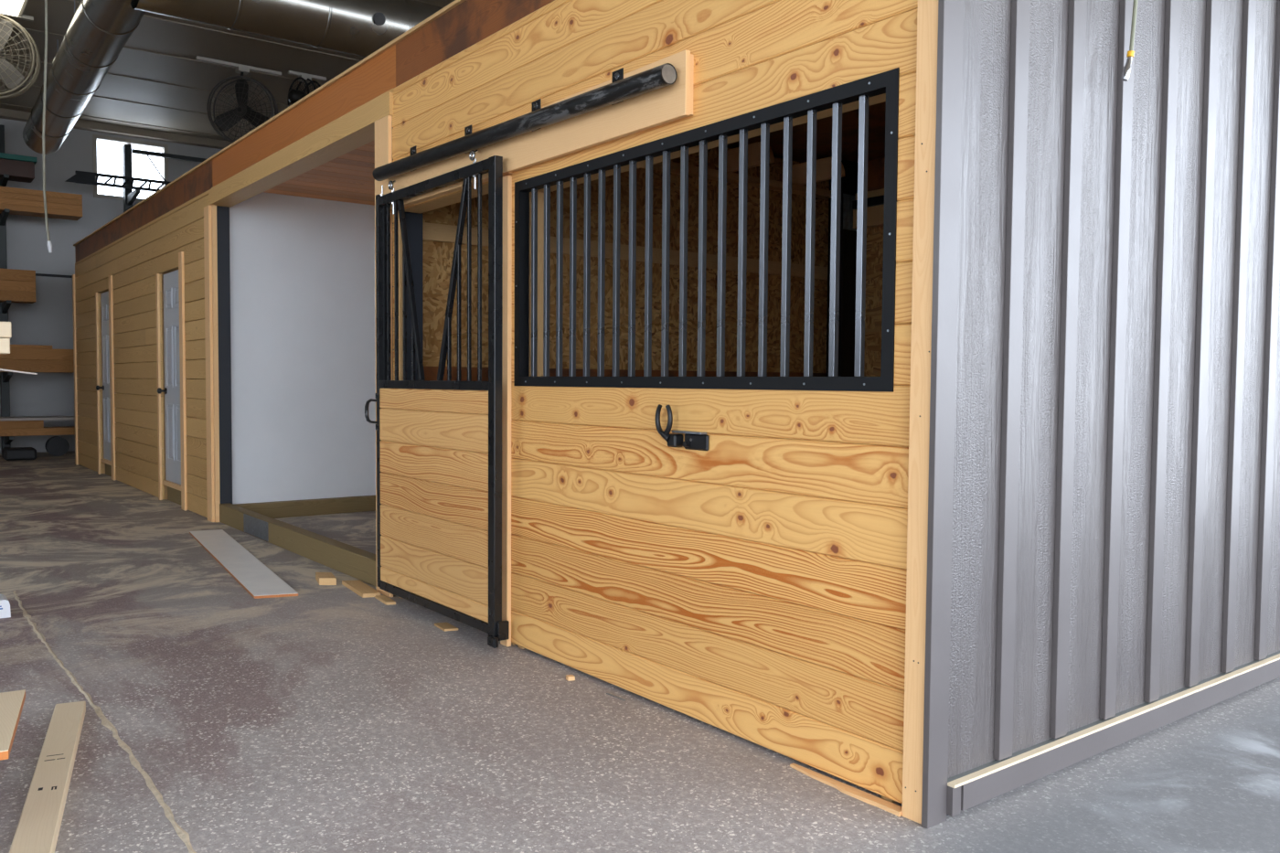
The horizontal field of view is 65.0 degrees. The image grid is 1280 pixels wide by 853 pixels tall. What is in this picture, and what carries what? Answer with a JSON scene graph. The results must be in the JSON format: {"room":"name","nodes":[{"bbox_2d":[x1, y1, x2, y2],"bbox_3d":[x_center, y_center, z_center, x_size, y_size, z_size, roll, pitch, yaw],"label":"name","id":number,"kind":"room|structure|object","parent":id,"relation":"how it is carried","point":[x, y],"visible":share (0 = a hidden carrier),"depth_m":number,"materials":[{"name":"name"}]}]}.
{"room":"farm building","nodes":[
{"label":"farm building","id":0,"kind":"room"},
{"bbox_2d":[0,117,222,453],"bbox_3d":[-8.764,-2.285,16.837,15.100,5.350,0.200,-1,3,-37],"label":"wall","id":1,"kind":"structure","parent":0,"point":[48,321],"depth_m":16.19,"materials":[{"name":"grey paint"}]},
{"bbox_2d":[35,273,72,277],"bbox_3d":[-8.692,-2.446,16.739,15.100,0.040,0.030,-1,3,-37],"label":"trim","id":2,"kind":"structure","parent":1,"relation":"attached to","point":[37,274],"depth_m":16.16,"materials":[{"name":"black metal"}]},
{"bbox_2d":[92,134,168,202],"bbox_3d":[-8.544,-4.282,16.862,1.140,1.020,0.170,-1,3,-37],"label":"window","id":3,"kind":"structure","parent":1,"relation":"in","point":[107,151],"depth_m":16.79,"materials":[{"name":"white glass"}]},
{"bbox_2d":[74,188,214,517],"bbox_3d":[-5.652,-0.725,11.122,0.020,2.770,6.908,-1,3,-37],"label":"wall","id":4,"kind":"structure","parent":0,"point":[133,261],"depth_m":10.53,"materials":[{"name":"brown wood"}]},
{"bbox_2d":[72,274,79,464],"bbox_3d":[-7.763,-0.783,13.921,0.122,2.620,0.100,-1,3,-37],"label":"trim","id":5,"kind":"structure","parent":4,"relation":"attached to","point":[74,303],"depth_m":13.86,"materials":[{"name":"beige wood"}]},
{"bbox_2d":[95,292,100,474],"bbox_3d":[-6.754,-0.534,12.531,0.022,2.260,0.070,-1,3,-37],"label":"trim","id":6,"kind":"structure","parent":4,"relation":"attached to","point":[96,293],"depth_m":12.51,"materials":[{"name":"beige wood"}]},
{"bbox_2d":[96,290,111,460],"bbox_3d":[-6.457,-0.608,12.169,0.117,2.045,0.830,-1,3,-37],"label":"door","id":7,"kind":"structure","parent":4,"relation":"in","point":[105,338],"depth_m":12.29,"materials":[{"name":"white paint"}]},
{"bbox_2d":[101,458,111,465],"bbox_3d":[-6.417,0.437,12.252,0.126,0.040,0.860,-1,3,-37],"label":"trim","id":8,"kind":"structure","parent":4,"relation":"attached to","point":[105,461],"depth_m":12.30,"materials":[{"name":"beige wood"}]},
{"bbox_2d":[105,463,111,476],"bbox_3d":[-6.413,0.534,12.260,0.055,0.155,0.860,-1,3,-37],"label":"trim","id":9,"kind":"structure","parent":4,"relation":"attached to","point":[108,468],"depth_m":12.40,"materials":[{"name":"brown wood"}]},
{"bbox_2d":[107,275,115,480],"bbox_3d":[-6.200,-0.568,11.807,0.022,2.400,0.130,-1,3,-37],"label":"trim","id":10,"kind":"structure","parent":4,"relation":"attached to","point":[111,307],"depth_m":11.78,"materials":[{"name":"beige wood"}]},
{"bbox_2d":[74,160,212,262],"bbox_3d":[-5.614,-2.223,11.051,0.044,0.227,6.910,-1,3,-37],"label":"trim","id":11,"kind":"structure","parent":4,"relation":"attached to","point":[199,181],"depth_m":10.06,"materials":[{"name":"brown wood"}]},
{"bbox_2d":[155,273,162,500],"bbox_3d":[-4.740,-0.385,9.909,0.022,2.225,0.070,-1,3,-37],"label":"trim","id":12,"kind":"structure","parent":4,"relation":"attached to","point":[157,285],"depth_m":9.89,"materials":[{"name":"beige wood"}]},
{"bbox_2d":[162,480,181,490],"bbox_3d":[-4.402,0.568,9.629,0.126,0.040,0.860,-1,3,-37],"label":"trim","id":13,"kind":"structure","parent":4,"relation":"attached to","point":[166,483],"depth_m":9.65,"materials":[{"name":"beige wood"}]},
{"bbox_2d":[157,269,187,484],"bbox_3d":[-4.442,-0.462,9.547,0.117,2.015,0.830,-1,3,-37],"label":"door","id":14,"kind":"structure","parent":4,"relation":"in","point":[171,297],"depth_m":9.62,"materials":[{"name":"white paint"}]},
{"bbox_2d":[167,486,181,505],"bbox_3d":[-4.399,0.665,9.636,0.055,0.155,0.860,-1,3,-37],"label":"trim","id":15,"kind":"structure","parent":4,"relation":"attached to","point":[174,495],"depth_m":9.74,"materials":[{"name":"brown wood"}]},
{"bbox_2d":[178,251,187,510],"bbox_3d":[-4.165,-0.408,9.157,0.022,2.345,0.120,-1,3,-37],"label":"trim","id":16,"kind":"structure","parent":4,"relation":"attached to","point":[181,276],"depth_m":9.13,"materials":[{"name":"beige wood"}]},
{"bbox_2d":[203,204,214,522],"bbox_3d":[-3.613,-0.517,8.433,0.022,2.635,0.150,-1,3,-37],"label":"trim","id":17,"kind":"structure","parent":4,"relation":"attached to","point":[208,249],"depth_m":8.40,"materials":[{"name":"beige wood"}]},
{"bbox_2d":[211,204,220,522],"bbox_3d":[-3.535,-0.513,8.380,0.035,2.634,0.030,-1,3,-37],"label":"trim","id":18,"kind":"structure","parent":4,"relation":"attached to","point":[213,207],"depth_m":8.37,"materials":[{"name":"beige wood"}]},
{"bbox_2d":[219,502,376,586],"bbox_3d":[-2.473,0.792,7.134,0.099,0.152,3.400,-1,3,-37],"label":"trim","id":19,"kind":"structure","parent":4,"relation":"attached to","point":[357,563],"depth_m":6.80,"materials":[{"name":"wood"}]},
{"bbox_2d":[0,0,454,149],"bbox_3d":[-1.745,-4.518,7.605,15.500,0.270,23.200,-1,3,-37],"label":"ceiling","id":20,"kind":"structure","parent":0,"point":[155,88],"depth_m":13.61,"materials":[{"name":"grey metal"}]},
{"bbox_2d":[0,0,28,16],"bbox_3d":[-7.101,-4.632,10.874,0.780,0.039,0.810,-1,3,-37],"label":"recessed light","id":21,"kind":"object","parent":20,"relation":"in","point":[13,7],"visible":1,"depth_m":11.07,"materials":[{"name":"white"}]},
{"bbox_2d":[0,12,41,99],"bbox_3d":[-7.281,-4.181,11.297,0.953,0.980,0.390,-1,3,-22],"label":"fan","id":22,"kind":"object","parent":20,"relation":"hanging from","point":[10,76],"visible":1,"depth_m":11.32,"materials":[{"name":"grey metal"}]},
{"bbox_2d":[42,0,52,252],"bbox_3d":[-4.900,-3.000,8.286,0.068,3.111,0.034,-1,3,-37],"label":"pull cord","id":23,"kind":"object","parent":20,"relation":"hanging from","point":[49,245],"visible":1,"depth_m":8.29,"materials":[{"name":"white fabric"}]},
{"bbox_2d":[22,0,443,154],"bbox_3d":[-2.615,-4.156,12.957,8.785,1.136,8.327,-1,3,-37],"label":"ventilation duct","id":24,"kind":"object","parent":20,"relation":"hanging from","point":[98,30],"visible":0.48,"depth_m":9.04,"materials":[{"name":"metal"}]},
{"bbox_2d":[373,12,385,25],"bbox_3d":[-2.355,-3.676,9.071,0.110,0.117,0.067,-1,3,-37],"label":"outlet","id":25,"kind":"object","parent":24,"relation":"attached to","point":[378,18],"depth_m":9.06,"materials":[{"name":"grey metal"}]},
{"bbox_2d":[195,55,281,142],"bbox_3d":[-5.251,-4.223,13.207,1.024,1.034,0.454,0,3,-17],"label":"fan","id":26,"kind":"object","parent":20,"relation":"hanging from","point":[225,121],"visible":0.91,"depth_m":13.18,"materials":[{"name":"black metal"}]},
{"bbox_2d":[287,70,326,106],"bbox_3d":[-4.515,-4.447,13.556,0.558,0.606,0.454,1,3,10],"label":"fan","id":27,"kind":"object","parent":20,"relation":"hanging from","point":[293,95],"visible":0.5,"depth_m":13.45,"materials":[{"name":"black metal"}]},
{"bbox_2d":[1121,0,1138,81],"bbox_3d":[1.525,-2.670,3.041,0.056,3.210,0.037,0,3,-18],"label":"air hose","id":28,"kind":"object","parent":20,"relation":"hanging from","point":[1126,69],"visible":1,"depth_m":3.10,"materials":[{"name":"plastic"}]},
{"bbox_2d":[229,192,375,504],"bbox_3d":[-2.084,-0.706,9.575,3.520,2.665,0.035,-1,3,-37],"label":"wall","id":29,"kind":"structure","parent":0,"point":[303,269],"depth_m":8.86,"materials":[{"name":"white paint"}]},
{"bbox_2d":[216,205,232,503],"bbox_3d":[-3.515,-0.517,8.467,0.104,2.634,0.115,-1,3,-37],"label":"trim","id":30,"kind":"structure","parent":29,"relation":"attached to","point":[222,212],"depth_m":8.42,"materials":[{"name":"metal"}]},
{"bbox_2d":[235,495,375,518],"bbox_3d":[-2.085,0.697,9.566,3.470,0.134,0.089,-1,3,-37],"label":"baseboard","id":31,"kind":"structure","parent":29,"relation":"attached to","point":[279,509],"depth_m":8.90,"materials":[{"name":"brown wood"}]},
{"bbox_2d":[373,205,375,485],"bbox_3d":[-2.429,-0.698,9.285,0.040,2.660,0.004,-1,3,-37],"label":"trim","id":32,"kind":"structure","parent":29,"relation":"attached to","point":[374,206],"depth_m":9.28,"materials":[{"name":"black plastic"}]},
{"bbox_2d":[264,139,374,205],"bbox_3d":[-1.030,-1.977,8.117,3.448,0.020,3.455,-1,3,-37],"label":"ceiling","id":33,"kind":"structure","parent":0,"point":[347,177],"depth_m":8.10,"materials":[{"name":"brown wood"}]},
{"bbox_2d":[422,146,829,373],"bbox_3d":[0.088,-0.518,6.764,3.499,2.840,0.120,-1,3,-37],"label":"wall partition","id":34,"kind":"structure","parent":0,"point":[437,256],"depth_m":6.73,"materials":[{"name":"brown wood"}]},
{"bbox_2d":[423,366,825,415],"bbox_3d":[0.123,0.265,6.737,3.470,1.280,0.023,-1,3,-37],"label":"trim","id":35,"kind":"structure","parent":34,"relation":"attached to","point":[430,372],"depth_m":6.37,"materials":[{"name":"black metal"}]},
{"bbox_2d":[422,222,827,279],"bbox_3d":[0.134,-1.131,6.676,3.470,0.095,0.023,-1,3,-37],"label":"trim","id":36,"kind":"structure","parent":34,"relation":"attached to","point":[431,231],"depth_m":6.55,"materials":[{"name":"brown wood"}]},
{"bbox_2d":[641,161,831,199],"bbox_3d":[0.152,-1.714,6.615,3.450,0.045,0.100,-1,3,-37],"label":"trim","id":37,"kind":"structure","parent":34,"relation":"attached to","point":[675,167],"depth_m":7.03,"materials":[{"name":"brown wood"}]},
{"bbox_2d":[726,141,774,172],"bbox_3d":[0.695,-1.828,6.849,0.040,0.150,0.580,-1,3,-37],"label":"trim","id":38,"kind":"structure","parent":34,"relation":"attached to","point":[753,149],"depth_m":6.76,"materials":[{"name":"brown wood"}]},
{"bbox_2d":[791,157,845,185],"bbox_3d":[1.250,-1.842,7.275,0.040,0.150,0.580,-1,3,-37],"label":"trim","id":39,"kind":"structure","parent":34,"relation":"attached to","point":[824,165],"depth_m":7.21,"materials":[{"name":"brown wood"}]},
{"bbox_2d":[0,451,1279,852],"bbox_3d":[-1.787,0.942,7.845,15.500,0.200,23.200,-1,3,-37],"label":"floor","id":40,"kind":"structure","parent":0,"point":[323,719],"depth_m":3.34,"materials":[{"name":"concrete"}]},
{"bbox_2d":[0,594,10,618],"bbox_3d":[-3.298,0.909,5.030,0.238,0.090,0.182,-1,3,-37],"label":"box","id":41,"kind":"object","parent":40,"relation":"on","point":[5,606],"visible":1,"depth_m":5.02,"materials":[{"name":"cardboard"}]},
{"bbox_2d":[0,689,25,760],"bbox_3d":[-1.952,0.926,2.477,0.746,0.302,0.548,-1,3,-31],"label":"board","id":42,"kind":"object","parent":40,"relation":"on","point":[11,702],"visible":1,"depth_m":2.67,"materials":[{"name":"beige wood"}]},
{"bbox_2d":[1,447,36,460],"bbox_3d":[-9.073,0.399,14.702,0.400,0.170,0.380,-1,3,-37],"label":"crate","id":43,"kind":"object","parent":40,"relation":"on","point":[14,453],"visible":1,"depth_m":14.57,"materials":[{"name":"black plastic"}]},
{"bbox_2d":[9,701,85,852],"bbox_3d":[-1.542,1.056,2.566,0.094,0.040,2.300,-1,3,-26],"label":"wooden plank","id":44,"kind":"object","parent":40,"relation":"on","point":[38,826],"visible":1,"depth_m":2.87,"materials":[{"name":"brown wood"}]},
{"bbox_2d":[44,436,69,456],"bbox_3d":[-8.953,0.302,15.446,0.298,0.298,0.180,-1,3,-37],"label":"wheel","id":45,"kind":"object","parent":40,"relation":"on","point":[55,445],"visible":1,"depth_m":15.37,"materials":[{"name":"black rubber"}]},
{"bbox_2d":[0,124,206,454],"bbox_3d":[-8.697,-2.071,15.726,5.155,5.020,0.900,-1,3,-37],"label":"rack","id":46,"kind":"object","parent":40,"relation":"on","point":[130,196],"visible":0.38,"depth_m":15.39,"materials":[{"name":"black metal"}]},
{"bbox_2d":[0,290,36,303],"bbox_3d":[-10.107,-1.923,14.524,2.340,0.148,0.420,-1,3,-37],"label":"board","id":47,"kind":"object","parent":46,"relation":"on","point":[15,296],"visible":1,"depth_m":14.94,"materials":[{"name":"brown wood"}]},
{"bbox_2d":[0,279,35,292],"bbox_3d":[-10.106,-2.073,14.518,2.340,0.148,0.420,-1,3,-37],"label":"board","id":48,"kind":"object","parent":47,"relation":"on","point":[5,285],"visible":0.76,"depth_m":14.92,"materials":[{"name":"brown wood"}]},
{"bbox_2d":[0,268,35,282],"bbox_3d":[-10.104,-2.233,14.511,2.340,0.168,0.420,-1,3,-37],"label":"board","id":49,"kind":"object","parent":48,"relation":"on","point":[5,274],"visible":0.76,"depth_m":14.92,"materials":[{"name":"brown wood"}]},
{"bbox_2d":[0,152,37,182],"bbox_3d":[-10.070,-3.837,14.444,2.380,0.310,0.520,-1,3,-37],"label":"bundle","id":50,"kind":"object","parent":46,"relation":"on","point":[19,168],"visible":1,"depth_m":14.86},
{"bbox_2d":[0,359,74,373],"bbox_3d":[-9.258,-0.914,15.227,4.500,0.183,0.420,-1,3,-37],"label":"board","id":51,"kind":"object","parent":46,"relation":"on","point":[18,365],"visible":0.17,"depth_m":15.12,"materials":[{"name":"brown wood"}]},
{"bbox_2d":[0,347,73,360],"bbox_3d":[-9.262,-1.094,15.227,4.500,0.173,0.400,-1,3,-37],"label":"board","id":52,"kind":"object","parent":51,"relation":"on","point":[24,354],"visible":0.28,"depth_m":15.14,"materials":[{"name":"brown wood"}]},
{"bbox_2d":[10,344,52,348],"bbox_3d":[-10.035,-1.187,14.629,2.550,0.048,0.320,-1,3,-37],"label":"board","id":53,"kind":"object","parent":52,"relation":"on","point":[11,346],"visible":0.76,"depth_m":15.10,"materials":[{"name":"brown wood"}]},
{"bbox_2d":[0,426,74,436],"bbox_3d":[-9.769,0.087,14.859,3.200,0.108,0.500,-1,3,-37],"label":"board","id":54,"kind":"object","parent":46,"relation":"on","point":[64,430],"visible":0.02,"depth_m":15.12,"materials":[{"name":"brown wood"}]},
{"bbox_2d":[0,420,43,428],"bbox_3d":[-10.079,-0.019,14.603,2.400,0.116,0.520,-1,3,-37],"label":"board","id":55,"kind":"object","parent":54,"relation":"on","point":[4,424],"visible":0.76,"depth_m":14.95,"materials":[{"name":"brown wood"}]},
{"bbox_2d":[0,416,74,421],"bbox_3d":[-9.053,-0.127,15.398,5.000,0.040,0.700,-1,3,-37],"label":"panel","id":56,"kind":"object","parent":55,"relation":"on","point":[25,418],"visible":0.28,"depth_m":15.11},
{"bbox_2d":[0,203,82,220],"bbox_3d":[-9.847,-3.226,14.659,2.970,0.083,0.460,-1,3,-37],"label":"board","id":57,"kind":"object","parent":46,"relation":"on","point":[15,209],"visible":1,"depth_m":15.15,"materials":[{"name":"brown wood"}]},
{"bbox_2d":[0,197,82,211],"bbox_3d":[-9.846,-3.311,14.655,2.970,0.083,0.460,-1,3,-37],"label":"board","id":58,"kind":"object","parent":57,"relation":"on","point":[9,201],"visible":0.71,"depth_m":15.03,"materials":[{"name":"brown wood"}]},
{"bbox_2d":[0,192,82,205],"bbox_3d":[-9.845,-3.396,14.652,2.970,0.083,0.460,-1,3,-37],"label":"board","id":59,"kind":"object","parent":58,"relation":"on","point":[4,195],"visible":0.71,"depth_m":15.03,"materials":[{"name":"brown wood"}]},
{"bbox_2d":[0,186,82,200],"bbox_3d":[-9.845,-3.480,14.648,2.970,0.081,0.460,-1,3,-37],"label":"board","id":60,"kind":"object","parent":59,"relation":"on","point":[6,189],"visible":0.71,"depth_m":15.03,"materials":[{"name":"brown wood"}]},
{"bbox_2d":[65,170,170,191],"bbox_3d":[-7.777,-3.844,16.041,2.440,0.184,0.060,-1,3,-37],"label":"ladder","id":61,"kind":"object","parent":46,"relation":"on","point":[80,176],"visible":0.58,"depth_m":15.66,"materials":[{"name":"metal"}]},
{"bbox_2d":[12,590,196,852],"bbox_3d":[-2.112,1.014,3.814,0.058,0.005,4.600,-1,3,-37],"label":"sawdust line","id":62,"kind":"object","parent":40,"relation":"on","point":[181,833],"visible":1,"depth_m":3.31,"materials":[{"name":"beige wood"}]},
{"bbox_2d":[189,529,298,598],"bbox_3d":[-2.699,0.877,6.694,0.236,0.016,2.740,-1,3,-31],"label":"shelf board","id":63,"kind":"object","parent":40,"relation":"on","point":[258,580],"visible":1,"depth_m":6.36,"materials":[{"name":"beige wood"}]},
{"bbox_2d":[315,572,336,585],"bbox_3d":[-1.870,0.903,5.976,0.091,0.040,0.247,-1,3,-25],"label":"wood offcut","id":64,"kind":"object","parent":40,"relation":"on","point":[322,578],"visible":1,"depth_m":5.88,"materials":[{"name":"beige wood"}]},
{"bbox_2d":[341,579,380,597],"bbox_3d":[-1.594,0.925,5.740,0.094,0.022,0.443,-1,3,-31],"label":"wood offcut","id":65,"kind":"object","parent":40,"relation":"on","point":[358,587],"visible":0.93,"depth_m":5.69,"materials":[{"name":"beige wood"}]},
{"bbox_2d":[374,595,395,605],"bbox_3d":[-1.385,0.942,5.466,0.049,0.014,0.216,-1,3,-32],"label":"wood offcut","id":66,"kind":"object","parent":40,"relation":"on","point":[384,599],"visible":1,"depth_m":5.45,"materials":[{"name":"beige wood"}]},
{"bbox_2d":[434,622,458,631],"bbox_3d":[-0.942,0.973,4.887,0.067,0.010,0.154,-1,3,-31],"label":"wood offcut","id":67,"kind":"object","parent":40,"relation":"on","point":[444,626],"visible":1,"depth_m":4.87,"materials":[{"name":"beige wood"}]},
{"bbox_2d":[565,674,575,681],"bbox_3d":[-0.281,1.012,4.050,0.032,0.016,0.025,0,3,-16],"label":"chip","id":68,"kind":"object","parent":40,"relation":"on","point":[569,677],"visible":1,"depth_m":4.04,"materials":[{"name":"beige wood"}]},
{"bbox_2d":[606,693,625,700],"bbox_3d":[-0.092,1.030,3.832,0.008,0.003,0.110,-2,3,-40],"label":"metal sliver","id":69,"kind":"object","parent":40,"relation":"on","point":[606,693],"visible":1,"depth_m":3.83,"materials":[{"name":"metal"}]},
{"bbox_2d":[789,763,902,816],"bbox_3d":[0.601,1.068,2.974,0.038,0.013,0.436,-1,3,-37],"label":"strip","id":70,"kind":"object","parent":40,"relation":"on","point":[870,799],"visible":0.93,"depth_m":2.93,"materials":[{"name":"beige wood"}]},
{"bbox_3d":[-3.153,0.349,4.067,0.514,1.302,0.320,-1,3,-37],"label":"horse","id":71,"kind":"object","parent":40,"relation":"on","visible":0},
{"bbox_2d":[0,338,10,353],"bbox_3d":[-3.233,-0.332,3.933,1.297,0.066,0.140,-1,3,-37],"label":"board","id":72,"kind":"object","parent":71,"relation":"on","point":[5,343],"visible":1,"depth_m":4.26,"materials":[{"name":"brown wood"}]},
{"bbox_2d":[0,321,11,338],"bbox_3d":[-3.247,-0.403,3.957,1.307,0.066,0.140,-1,3,-37],"label":"board","id":73,"kind":"object","parent":72,"relation":"on","point":[5,327],"visible":0.95,"depth_m":4.29,"materials":[{"name":"beige wood"}]},
{"bbox_2d":[0,368,37,374],"bbox_3d":[-2.925,-0.267,4.299,0.571,0.085,0.260,-1,3,-37],"label":"sheet","id":74,"kind":"object","parent":71,"relation":"on","point":[1,369],"visible":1,"depth_m":4.34,"materials":[{"name":"white"}]},
{"bbox_2d":[392,0,917,803],"bbox_3d":[-0.270,-0.381,4.112,0.020,2.760,3.538,-1,3,-37],"label":"wall","id":75,"kind":"structure","parent":0,"point":[748,587],"depth_m":3.39,"materials":[{"name":"brown wood"}]},
{"bbox_2d":[73,0,466,245],"bbox_3d":[-1.975,-2.245,9.371,3.812,0.018,14.140,-1,3,-37],"label":"trim","id":76,"kind":"structure","parent":75,"relation":"attached to","point":[455,3],"depth_m":6.42,"materials":[{"name":"beige wood"}]},
{"bbox_2d":[208,88,394,207],"bbox_3d":[-2.392,-1.821,6.921,0.170,0.122,3.630,-1,3,-37],"label":"trim","id":77,"kind":"structure","parent":75,"relation":"attached to","point":[356,129],"depth_m":6.56,"materials":[{"name":"brown wood"}]},
{"bbox_2d":[212,44,395,187],"bbox_3d":[-2.404,-2.014,6.870,0.044,0.227,3.640,-1,3,-37],"label":"trim","id":78,"kind":"structure","parent":75,"relation":"attached to","point":[376,77],"depth_m":6.42,"materials":[{"name":"orange wood"}]},
{"bbox_2d":[374,115,393,597],"bbox_3d":[-1.421,-0.374,5.578,0.022,2.634,0.185,-1,3,-37],"label":"trim","id":79,"kind":"structure","parent":75,"relation":"attached to","point":[383,126],"depth_m":5.51,"materials":[{"name":"beige wood"}]},
{"bbox_2d":[392,159,423,410],"bbox_3d":[-1.318,-0.375,5.632,0.114,2.634,0.225,-1,3,-37],"label":"trim","id":80,"kind":"structure","parent":75,"relation":"attached to","point":[413,220],"depth_m":5.53,"materials":[{"name":"metal"}]},
{"bbox_2d":[364,149,509,648],"bbox_3d":[-1.036,-0.163,4.949,0.097,2.214,1.444,-1,3,-37],"label":"door","id":81,"kind":"structure","parent":75,"relation":"in","point":[439,474],"depth_m":4.79,"materials":[{"name":"brown wood"}]},
{"bbox_2d":[395,0,554,86],"bbox_3d":[-0.232,-1.873,4.041,0.044,0.227,3.500,-1,3,-37],"label":"trim","id":82,"kind":"structure","parent":75,"relation":"attached to","point":[470,22],"depth_m":4.87,"materials":[{"name":"brown wood"}]},
{"bbox_2d":[78,93,910,802],"bbox_3d":[-3.418,-0.582,8.327,0.120,2.778,14.070,-1,3,-37],"label":"trim","id":83,"kind":"structure","parent":75,"relation":"attached to","point":[454,198],"depth_m":4.50,"materials":[{"name":"black metal"}]},
{"bbox_2d":[500,175,511,646],"bbox_3d":[-0.603,-0.060,4.522,0.022,2.108,0.062,-1,3,-37],"label":"trim","id":84,"kind":"structure","parent":75,"relation":"attached to","point":[507,179],"depth_m":4.50,"materials":[{"name":"beige wood"}]},
{"bbox_2d":[387,49,693,210],"bbox_3d":[-0.584,-1.229,4.441,0.042,0.220,2.488,-1,3,-37],"label":"board","id":85,"kind":"object","parent":75,"relation":"attached to","point":[672,102],"visible":0.64,"depth_m":3.94,"materials":[{"name":"beige wood"}]},
{"bbox_2d":[372,63,677,181],"bbox_3d":[-0.643,-1.306,4.410,0.086,0.179,2.461,-1,3,-37],"label":"door track","id":86,"kind":"object","parent":85,"relation":"attached to","point":[621,89],"visible":0.99,"depth_m":4.05,"materials":[{"name":"metal"}]},
{"bbox_2d":[654,404,708,450],"bbox_3d":[0.143,0.002,3.521,0.057,0.156,0.241,-1,3,-37],"label":"hook","id":87,"kind":"object","parent":75,"relation":"attached to","point":[698,441],"visible":1,"depth_m":3.53,"materials":[{"name":"black metal"}]},
{"bbox_2d":[513,67,899,391],"bbox_3d":[0.097,-0.587,3.641,0.052,0.896,2.082,-1,3,-37],"label":"window grille","id":88,"kind":"object","parent":75,"relation":"in","point":[888,82],"visible":1,"depth_m":3.41,"materials":[{"name":"black metal"}]},
{"bbox_2d":[901,0,938,824],"bbox_3d":[0.772,-0.409,2.710,0.030,2.990,0.073,-1,3,-37],"label":"trim","id":89,"kind":"structure","parent":75,"relation":"attached to","point":[927,16],"depth_m":2.72,"materials":[{"name":"beige wood"}]},
{"bbox_2d":[726,101,885,191],"bbox_3d":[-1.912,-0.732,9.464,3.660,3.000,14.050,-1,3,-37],"label":"ceiling","id":90,"kind":"structure","parent":0,"point":[849,150],"depth_m":6.91,"materials":[{"name":"brown wood"}]},
{"bbox_2d":[864,225,883,376],"bbox_3d":[2.639,-0.341,6.385,0.080,2.560,3.600,-1,3,-37],"label":"wall","id":91,"kind":"structure","parent":0,"point":[874,260],"depth_m":7.47,"materials":[{"name":"brown wood"}]},
{"bbox_2d":[825,160,858,376],"bbox_3d":[1.524,-0.555,7.631,0.155,2.860,0.150,-1,3,-37],"label":"trim","id":92,"kind":"structure","parent":91,"relation":"attached to","point":[848,261],"depth_m":7.54,"materials":[{"name":"black metal"}]},
{"bbox_2d":[842,193,856,231],"bbox_3d":[1.577,-1.600,7.518,0.165,0.260,0.008,-1,3,-37],"label":"trim","id":93,"kind":"structure","parent":91,"relation":"attached to","point":[848,210],"depth_m":7.50,"materials":[{"name":"metal"}]},
{"bbox_2d":[852,194,884,209],"bbox_3d":[2.648,-1.589,6.191,0.090,0.060,3.380,-1,3,-37],"label":"trim","id":94,"kind":"structure","parent":91,"relation":"attached to","point":[878,200],"depth_m":7.35,"materials":[{"name":"black metal"}]},
{"bbox_2d":[853,188,884,228],"bbox_3d":[2.652,-1.544,6.196,0.080,0.260,3.380,-1,3,-37],"label":"trim","id":95,"kind":"structure","parent":91,"relation":"attached to","point":[875,213],"depth_m":7.37,"materials":[{"name":"brown wood"}]},
{"bbox_2d":[947,0,1279,778],"bbox_3d":[3.667,-0.529,4.874,7.200,2.915,0.031,-1,3,-37],"label":"wall","id":96,"kind":"structure","parent":0,"point":[1115,549],"depth_m":3.23,"materials":[{"name":"metal"}]},
{"bbox_2d":[921,0,963,828],"bbox_3d":[0.816,-0.407,2.684,0.086,2.990,0.020,-1,3,-37],"label":"trim","id":97,"kind":"structure","parent":96,"relation":"attached to","point":[950,12],"depth_m":2.69,"materials":[{"name":"grey metal"}]},
{"bbox_2d":[946,650,1279,816],"bbox_3d":[3.684,0.950,4.939,7.154,0.088,0.042,-1,3,-37],"label":"baseboard","id":98,"kind":"structure","parent":96,"relation":"attached to","point":[966,792],"depth_m":3.21,"materials":[{"name":"grey wood"}]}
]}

